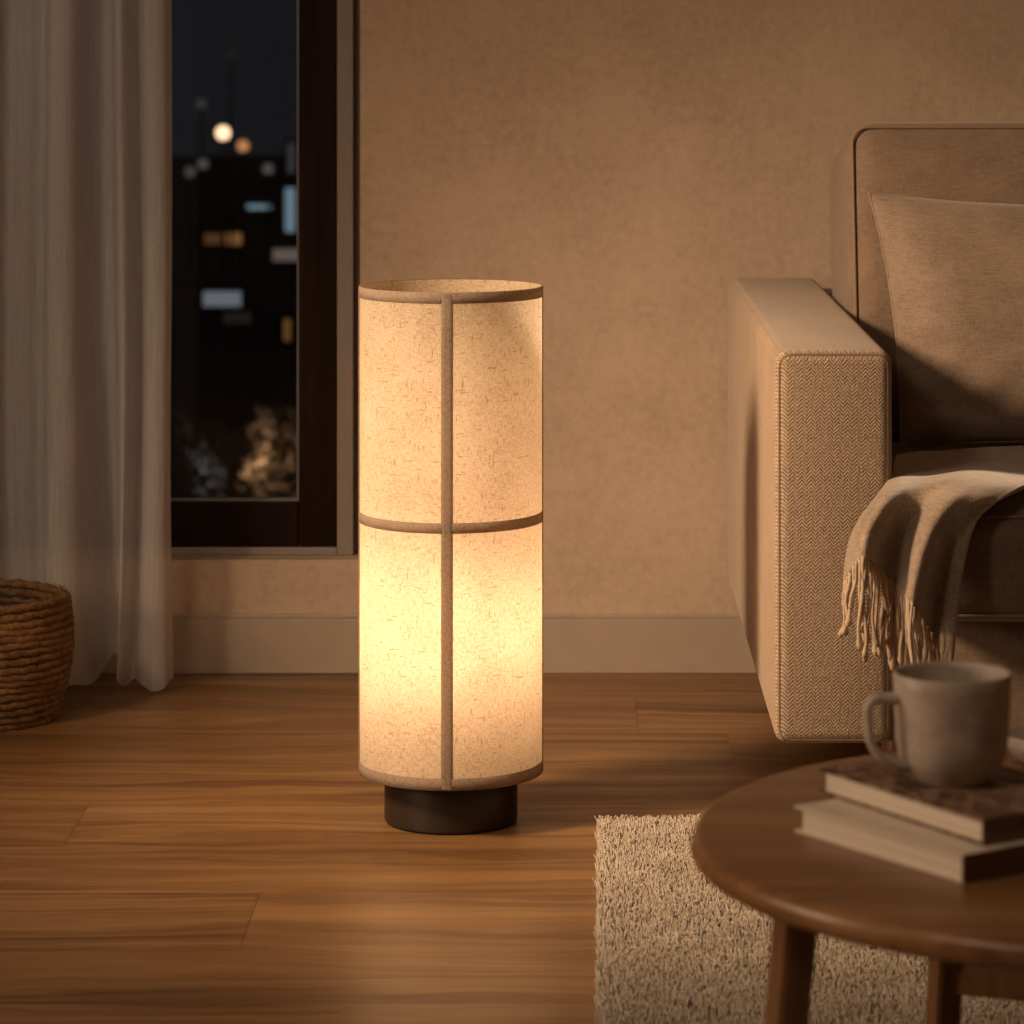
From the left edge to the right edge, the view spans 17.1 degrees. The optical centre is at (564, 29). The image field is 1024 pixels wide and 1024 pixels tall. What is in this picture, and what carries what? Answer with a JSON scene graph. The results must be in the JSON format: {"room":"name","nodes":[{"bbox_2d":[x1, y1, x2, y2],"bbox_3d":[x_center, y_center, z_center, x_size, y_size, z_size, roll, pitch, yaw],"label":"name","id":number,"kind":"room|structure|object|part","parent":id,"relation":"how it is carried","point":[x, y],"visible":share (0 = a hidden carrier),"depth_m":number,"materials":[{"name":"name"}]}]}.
{"room":"living room","nodes":[
{"label":"living room","id":0,"kind":"room"},
{"bbox_2d":[0,673,881,1023],"bbox_3d":[0.150,0.956,1.930,5.100,0.002,6.660,0,0,0],"label":"floor","id":1,"kind":"structure","parent":0,"point":[201,848],"depth_m":3.96,"materials":[{"name":"brown wood"}]},
{"bbox_2d":[0,577,74,731],"bbox_3d":[-0.809,0.868,4.720,0.256,0.180,0.257,0,0,-9],"label":"basket","id":2,"kind":"object","parent":1,"relation":"on","point":[37,640],"visible":1,"depth_m":4.64,"materials":[{"name":"brown wicker"}]},
{"bbox_2d":[359,279,542,834],"bbox_3d":[-0.138,0.632,4.110,0.223,0.646,0.223,0,0,0],"label":"floor lamp","id":3,"kind":"object","parent":1,"relation":"on","point":[451,370],"visible":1,"depth_m":4.02,"materials":[{"name":"fabric"}]},
{"bbox_3d":[-0.138,0.587,4.110,0.222,0.012,0.222,0,0,0],"label":"shade trim","id":4,"kind":"part","parent":3,"relation":"part of","materials":[{"name":"beige fabric"}]},
{"bbox_3d":[-0.138,0.888,4.110,0.222,0.014,0.222,0,0,0],"label":"shade trim","id":5,"kind":"part","parent":3,"relation":"part of","materials":[{"name":"beige fabric"}]},
{"bbox_3d":[-0.138,0.315,4.110,0.222,0.013,0.222,0,0,0],"label":"shade trim","id":6,"kind":"part","parent":3,"relation":"part of","materials":[{"name":"beige fabric"}]},
{"bbox_2d":[592,813,1023,1023],"bbox_3d":[0.882,0.952,2.803,1.736,0.006,2.505,0,0,0],"label":"rug","id":7,"kind":"object","parent":1,"relation":"on","point":[674,948],"visible":0.48,"depth_m":3.43,"materials":[{"name":"beige carpet"}]},
{"bbox_2d":[690,748,1023,1023],"bbox_3d":[0.422,0.772,2.519,0.659,0.354,0.659,0,0,0],"label":"coffee table","id":8,"kind":"object","parent":7,"relation":"on","point":[746,844],"visible":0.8,"depth_m":2.40,"materials":[{"name":"brown wood"}]},
{"bbox_3d":[0.151,0.782,2.409,0.056,0.335,0.026,0,0,-22],"label":"leg","id":9,"kind":"part","parent":8,"relation":"part of","materials":[{"name":"brown wood"}]},
{"bbox_2d":[794,799,1023,883],"bbox_3d":[0.279,0.585,2.484,0.135,0.020,0.188,0,0,-35],"label":"book","id":10,"kind":"object","parent":8,"relation":"on","point":[839,822],"visible":0.62,"depth_m":2.43,"materials":[{"name":"beige paper"}]},
{"bbox_2d":[818,757,1023,845],"bbox_3d":[0.296,0.566,2.512,0.125,0.018,0.199,0,0,-32],"label":"book","id":11,"kind":"object","parent":10,"relation":"on","point":[991,813],"visible":0.71,"depth_m":2.48,"materials":[{"name":"brown paper"}]},
{"bbox_2d":[863,661,1011,787],"bbox_3d":[0.281,0.516,2.525,0.100,0.080,0.088,0,0,23],"label":"mug","id":12,"kind":"object","parent":11,"relation":"on","point":[952,718],"visible":1,"depth_m":2.49,"materials":[{"name":"beige ceramic"}]},
{"bbox_3d":[0.236,0.519,2.510,0.035,0.060,0.013,0,0,-14],"label":"handle","id":13,"kind":"part","parent":12,"relation":"part of","materials":[{"name":"beige ceramic"}]},
{"bbox_3d":[0.313,0.782,2.790,0.026,0.335,0.056,0,0,-22],"label":"leg","id":14,"kind":"part","parent":8,"relation":"part of","materials":[{"name":"brown wood"}]},
{"bbox_2d":[1007,725,1023,762],"bbox_3d":[0.392,0.584,2.770,0.069,0.022,0.069,0,0,0],"label":"dish","id":15,"kind":"object","parent":8,"relation":"on","point":[1016,734],"visible":0.77,"depth_m":2.76,"materials":[{"name":"beige ceramic"}]},
{"bbox_2d":[728,121,1023,752],"bbox_3d":[1.195,0.538,4.410,1.911,0.833,1.231,0,0,0],"label":"sofa","id":16,"kind":"object","parent":1,"relation":"on","point":[814,404],"visible":0.69,"depth_m":3.88,"materials":[{"name":"fabric"}]},
{"bbox_3d":[0.306,0.590,4.447,0.134,0.450,1.147,0,0,0],"label":"arm","id":17,"kind":"part","parent":16,"relation":"part of","materials":[{"name":"fabric"}]},
{"bbox_3d":[1.195,0.598,4.950,1.662,0.435,0.150,0,0,0],"label":"backrest","id":18,"kind":"part","parent":16,"relation":"part of","materials":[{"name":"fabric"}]},
{"bbox_3d":[0.414,0.884,4.250,0.044,0.142,0.044,0,0,0],"label":"leg","id":19,"kind":"part","parent":16,"relation":"part of","materials":[{"name":"brown wood"}]},
{"bbox_2d":[830,121,1023,436],"bbox_3d":[0.783,0.329,4.633,0.823,0.414,0.460,0,0,0],"label":"sofa backrest","id":20,"kind":"object","parent":16,"relation":"on","point":[983,162],"depth_m":4.49,"materials":[{"name":"fabric"}]},
{"bbox_2d":[838,446,1023,670],"bbox_3d":[0.466,0.629,3.965,0.210,0.252,0.599,0,0,15],"label":"throw blanket","id":21,"kind":"object","parent":16,"relation":"on","point":[914,536],"visible":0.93,"depth_m":3.75,"materials":[{"name":"fabric"}]},
{"bbox_2d":[868,192,1023,448],"bbox_3d":[0.628,0.366,4.312,0.478,0.318,0.193,0,0,0],"label":"throw pillow","id":22,"kind":"object","parent":16,"relation":"on","point":[955,269],"visible":1,"depth_m":4.26,"materials":[{"name":"fabric"}]},
{"bbox_3d":[1.195,0.741,4.438,1.662,0.148,1.105,0,0,0],"label":"frame","id":23,"kind":"part","parent":16,"relation":"part of","materials":[{"name":"fabric"}]},
{"bbox_2d":[892,437,1023,621],"bbox_3d":[0.785,0.601,4.210,0.814,0.143,0.832,0,0,0],"label":"seat cushion","id":24,"kind":"object","parent":16,"relation":"on","point":[992,587],"depth_m":3.80,"materials":[{"name":"fabric"}]},
{"bbox_2d":[171,0,1023,613],"bbox_3d":[0.150,-0.295,5.138,4.900,2.600,0.160,0,0,0],"label":"wall","id":25,"kind":"structure","parent":0,"point":[631,161],"depth_m":5.06,"materials":[{"name":"paint"}]},
{"bbox_2d":[171,0,336,546],"bbox_3d":[-1.028,-0.244,5.138,1.371,2.042,0.060,0,0,0],"label":"window","id":26,"kind":"structure","parent":25,"relation":"in","point":[308,519],"depth_m":5.11,"materials":[{"name":"brown wood"}]},
{"bbox_2d":[171,0,359,554],"bbox_3d":[-1.028,-0.253,5.115,1.445,2.083,0.030,0,0,0],"label":"trim","id":27,"kind":"structure","parent":25,"relation":"attached to","point":[348,11],"depth_m":5.10,"materials":[{"name":"brown wood"}]},
{"bbox_2d":[102,614,756,672],"bbox_3d":[0.150,0.911,5.051,4.900,0.087,0.013,0,0,0],"label":"baseboard","id":28,"kind":"structure","parent":25,"relation":"attached to","point":[202,643],"depth_m":5.04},
{"bbox_3d":[-1.150,-1.335,4.996,2.100,0.024,0.123,0,0,0],"label":"curtain rod","id":29,"kind":"object","parent":25,"relation":"attached to","visible":0},
{"bbox_2d":[0,0,172,690],"bbox_3d":[-0.909,-0.187,4.929,0.681,2.276,0.124,0,0,0],"label":"curtain","id":30,"kind":"object","parent":29,"relation":"hanging from","point":[86,85],"visible":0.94,"depth_m":4.94,"materials":[{"name":"fabric"}]},
{"label":"outside","id":31,"kind":"structure","parent":0,"visible":0},
{"bbox_2d":[172,155,283,430],"bbox_3d":[-10.000,5.255,73.250,100.000,0.200,133.500,0,0,0],"label":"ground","id":32,"kind":"structure","parent":31,"point":[213,172],"depth_m":117.23,"materials":[{"name":"black"}]},
{"bbox_2d":[185,167,194,267],"bbox_3d":[-5.680,3.611,51.500,0.240,3.087,0.240,0,0,0],"label":"street lamp","id":33,"kind":"object","parent":32,"relation":"on","point":[189,171],"visible":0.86,"depth_m":51.48,"materials":[{"name":"metal"}]},
{"bbox_3d":[-5.680,3.690,51.500,0.240,2.931,0.240,0,0,0],"label":"post","id":34,"kind":"part","parent":33,"relation":"part of","materials":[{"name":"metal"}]},
{"bbox_3d":[-5.680,2.151,51.500,0.167,0.167,0.167,0,0,0],"label":"globe","id":35,"kind":"part","parent":33,"relation":"part of"},
{"bbox_2d":[171,396,227,496],"bbox_3d":[-3.671,4.134,30.018,1.401,2.055,1.440,0,0,0],"label":"shrub","id":36,"kind":"object","parent":32,"relation":"on","point":[187,466],"visible":0.11,"depth_m":29.83,"materials":[{"name":"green plant"}]},
{"bbox_2d":[196,99,205,267],"bbox_3d":[-5.674,3.111,53.000,0.240,4.087,0.240,0,0,0],"label":"street lamp","id":37,"kind":"object","parent":32,"relation":"on","point":[200,103],"visible":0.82,"depth_m":52.98,"materials":[{"name":"metal"}]},
{"bbox_3d":[-5.674,3.192,53.000,0.240,3.926,0.240,0,0,0],"label":"post","id":38,"kind":"part","parent":37,"relation":"part of","materials":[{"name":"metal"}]},
{"bbox_3d":[-5.674,1.153,53.000,0.172,0.172,0.172,0,0,0],"label":"globe","id":39,"kind":"part","parent":37,"relation":"part of"},
{"bbox_2d":[198,159,207,267],"bbox_3d":[-5.600,3.571,52.600,0.240,3.167,0.240,0,0,0],"label":"street lamp","id":40,"kind":"object","parent":32,"relation":"on","point":[202,163],"visible":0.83,"depth_m":52.58,"materials":[{"name":"metal"}]},
{"bbox_3d":[-5.600,3.652,52.600,0.240,3.007,0.240,0,0,0],"label":"post","id":41,"kind":"part","parent":40,"relation":"part of","materials":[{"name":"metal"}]},
{"bbox_3d":[-5.600,2.073,52.600,0.170,0.170,0.170,0,0,0],"label":"globe","id":42,"kind":"part","parent":40,"relation":"part of"},
{"bbox_2d":[186,417,254,496],"bbox_3d":[-3.515,4.462,32.982,1.272,1.402,1.389,0,0,0],"label":"shrub","id":43,"kind":"object","parent":32,"relation":"on","point":[241,445],"visible":0.19,"depth_m":32.86,"materials":[{"name":"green plant"}]},
{"bbox_2d":[216,126,229,267],"bbox_3d":[-5.130,3.296,51.000,0.240,3.718,0.240,0,0,0],"label":"street lamp","id":44,"kind":"object","parent":32,"relation":"on","point":[222,132],"visible":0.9,"depth_m":50.98,"materials":[{"name":"metal"}]},
{"bbox_3d":[-5.130,3.399,51.000,0.240,3.512,0.240,0,0,0],"label":"post","id":45,"kind":"part","parent":44,"relation":"part of","materials":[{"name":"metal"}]},
{"bbox_3d":[-5.130,1.545,51.000,0.216,0.216,0.216,0,0,0],"label":"globe","id":46,"kind":"part","parent":44,"relation":"part of"},
{"bbox_2d":[172,209,278,267],"bbox_3d":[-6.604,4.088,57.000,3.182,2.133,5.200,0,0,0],"label":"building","id":47,"kind":"structure","parent":32,"relation":"on","point":[255,220],"depth_m":54.53,"materials":[{"name":"black"}]},
{"bbox_3d":[-5.668,3.346,54.480,0.321,0.176,0.020,0,0,0],"label":"lit pane","id":48,"kind":"part","parent":47,"relation":"part of","materials":[{"name":"brown glass"}]},
{"bbox_3d":[-5.284,3.346,54.480,0.288,0.192,0.020,0,0,0],"label":"lit pane","id":49,"kind":"part","parent":47,"relation":"part of","materials":[{"name":"orange glass"}]},
{"bbox_2d":[225,49,236,267],"bbox_3d":[-5.246,2.727,53.400,0.240,4.857,0.240,0,0,0],"label":"street lamp","id":50,"kind":"object","parent":32,"relation":"on","point":[230,54],"visible":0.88,"depth_m":53.38,"materials":[{"name":"metal"}]},
{"bbox_3d":[-5.246,2.816,53.400,0.240,4.678,0.240,0,0,0],"label":"post","id":51,"kind":"part","parent":50,"relation":"part of","materials":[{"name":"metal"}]},
{"bbox_3d":[-5.246,0.393,53.400,0.188,0.188,0.188,0,0,0],"label":"globe","id":52,"kind":"part","parent":50,"relation":"part of"},
{"bbox_2d":[171,268,296,426],"bbox_3d":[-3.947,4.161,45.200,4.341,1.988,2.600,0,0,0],"label":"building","id":53,"kind":"structure","parent":32,"relation":"on","point":[234,330],"depth_m":44.00,"materials":[{"name":"black"}]},
{"bbox_3d":[-4.433,3.476,43.980,0.492,0.194,0.020,0,0,0],"label":"lit pane","id":54,"kind":"part","parent":53,"relation":"part of","materials":[{"name":"grey glass"}]},
{"bbox_3d":[-4.239,3.722,43.980,0.362,0.155,0.020,0,0,0],"label":"lit pane","id":55,"kind":"part","parent":53,"relation":"part of","materials":[{"name":"black glass"}]},
{"bbox_3d":[-3.593,3.877,43.980,0.091,0.285,0.020,0,0,0],"label":"lit pane","id":56,"kind":"part","parent":53,"relation":"part of","materials":[{"name":"glass"}]},
{"bbox_2d":[224,409,258,456],"bbox_3d":[-3.109,4.528,34.995,1.039,1.270,1.096,0,0,0],"label":"shrub","id":57,"kind":"object","parent":32,"relation":"on","point":[235,422],"visible":0.02,"depth_m":34.95,"materials":[{"name":"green plant"}]},
{"bbox_2d":[237,140,248,267],"bbox_3d":[-4.925,3.420,52.000,0.240,3.470,0.240,0,0,0],"label":"street lamp","id":58,"kind":"object","parent":32,"relation":"on","point":[242,145],"visible":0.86,"depth_m":51.98,"materials":[{"name":"metal"}]},
{"bbox_3d":[-4.925,3.504,52.000,0.240,3.302,0.240,0,0,0],"label":"post","id":59,"kind":"part","parent":58,"relation":"part of","materials":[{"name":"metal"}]},
{"bbox_3d":[-4.925,1.774,52.000,0.177,0.177,0.177,0,0,0],"label":"globe","id":60,"kind":"part","parent":58,"relation":"part of"},
{"bbox_2d":[233,384,296,496],"bbox_3d":[-2.433,4.148,30.997,1.118,2.024,1.214,0,0,43],"label":"tree","id":61,"kind":"object","parent":32,"relation":"on","point":[272,472],"visible":0.23,"depth_m":30.71,"materials":[{"name":"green plant"}]},
{"bbox_3d":[-2.453,4.407,31.083,0.617,1.506,0.411,0,0,-25],"label":"stem","id":62,"kind":"part","parent":61,"relation":"part of","materials":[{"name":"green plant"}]},
{"bbox_2d":[263,164,272,267],"bbox_3d":[-4.473,3.583,51.200,0.240,3.145,0.240,0,0,0],"label":"street lamp","id":63,"kind":"object","parent":32,"relation":"on","point":[267,168],"visible":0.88,"depth_m":51.18,"materials":[{"name":"metal"}]},
{"bbox_3d":[-4.473,3.660,51.200,0.240,2.989,0.240,0,0,0],"label":"post","id":64,"kind":"part","parent":63,"relation":"part of","materials":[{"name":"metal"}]},
{"bbox_3d":[-4.473,2.093,51.200,0.166,0.166,0.166,0,0,0],"label":"globe","id":65,"kind":"part","parent":63,"relation":"part of"},
{"bbox_2d":[241,140,296,267],"bbox_3d":[-4.231,3.577,66.000,3.373,3.157,8.200,0,0,0],"label":"house","id":66,"kind":"structure","parent":32,"relation":"on","point":[283,178],"depth_m":62.00,"materials":[{"name":"black"}]},
{"bbox_3d":[-5.575,3.316,61.980,0.438,0.274,0.020,0,0,0],"label":"lit pane","id":67,"kind":"part","parent":66,"relation":"part of","materials":[{"name":"glass"}]},
{"bbox_3d":[-5.229,4.099,61.980,0.839,0.219,0.020,0,0,0],"label":"lit pane","id":68,"kind":"part","parent":66,"relation":"part of","materials":[{"name":"grey glass"}]},
{"bbox_3d":[-5.010,3.279,61.980,0.182,0.802,0.020,0,0,0],"label":"lit pane","id":69,"kind":"part","parent":66,"relation":"part of","materials":[{"name":"blue glass"}]},
{"bbox_3d":[-4.992,2.332,61.980,0.128,0.547,0.020,0,0,0],"label":"lit pane","id":70,"kind":"part","parent":66,"relation":"part of","materials":[{"name":"grey glass"}]}
]}

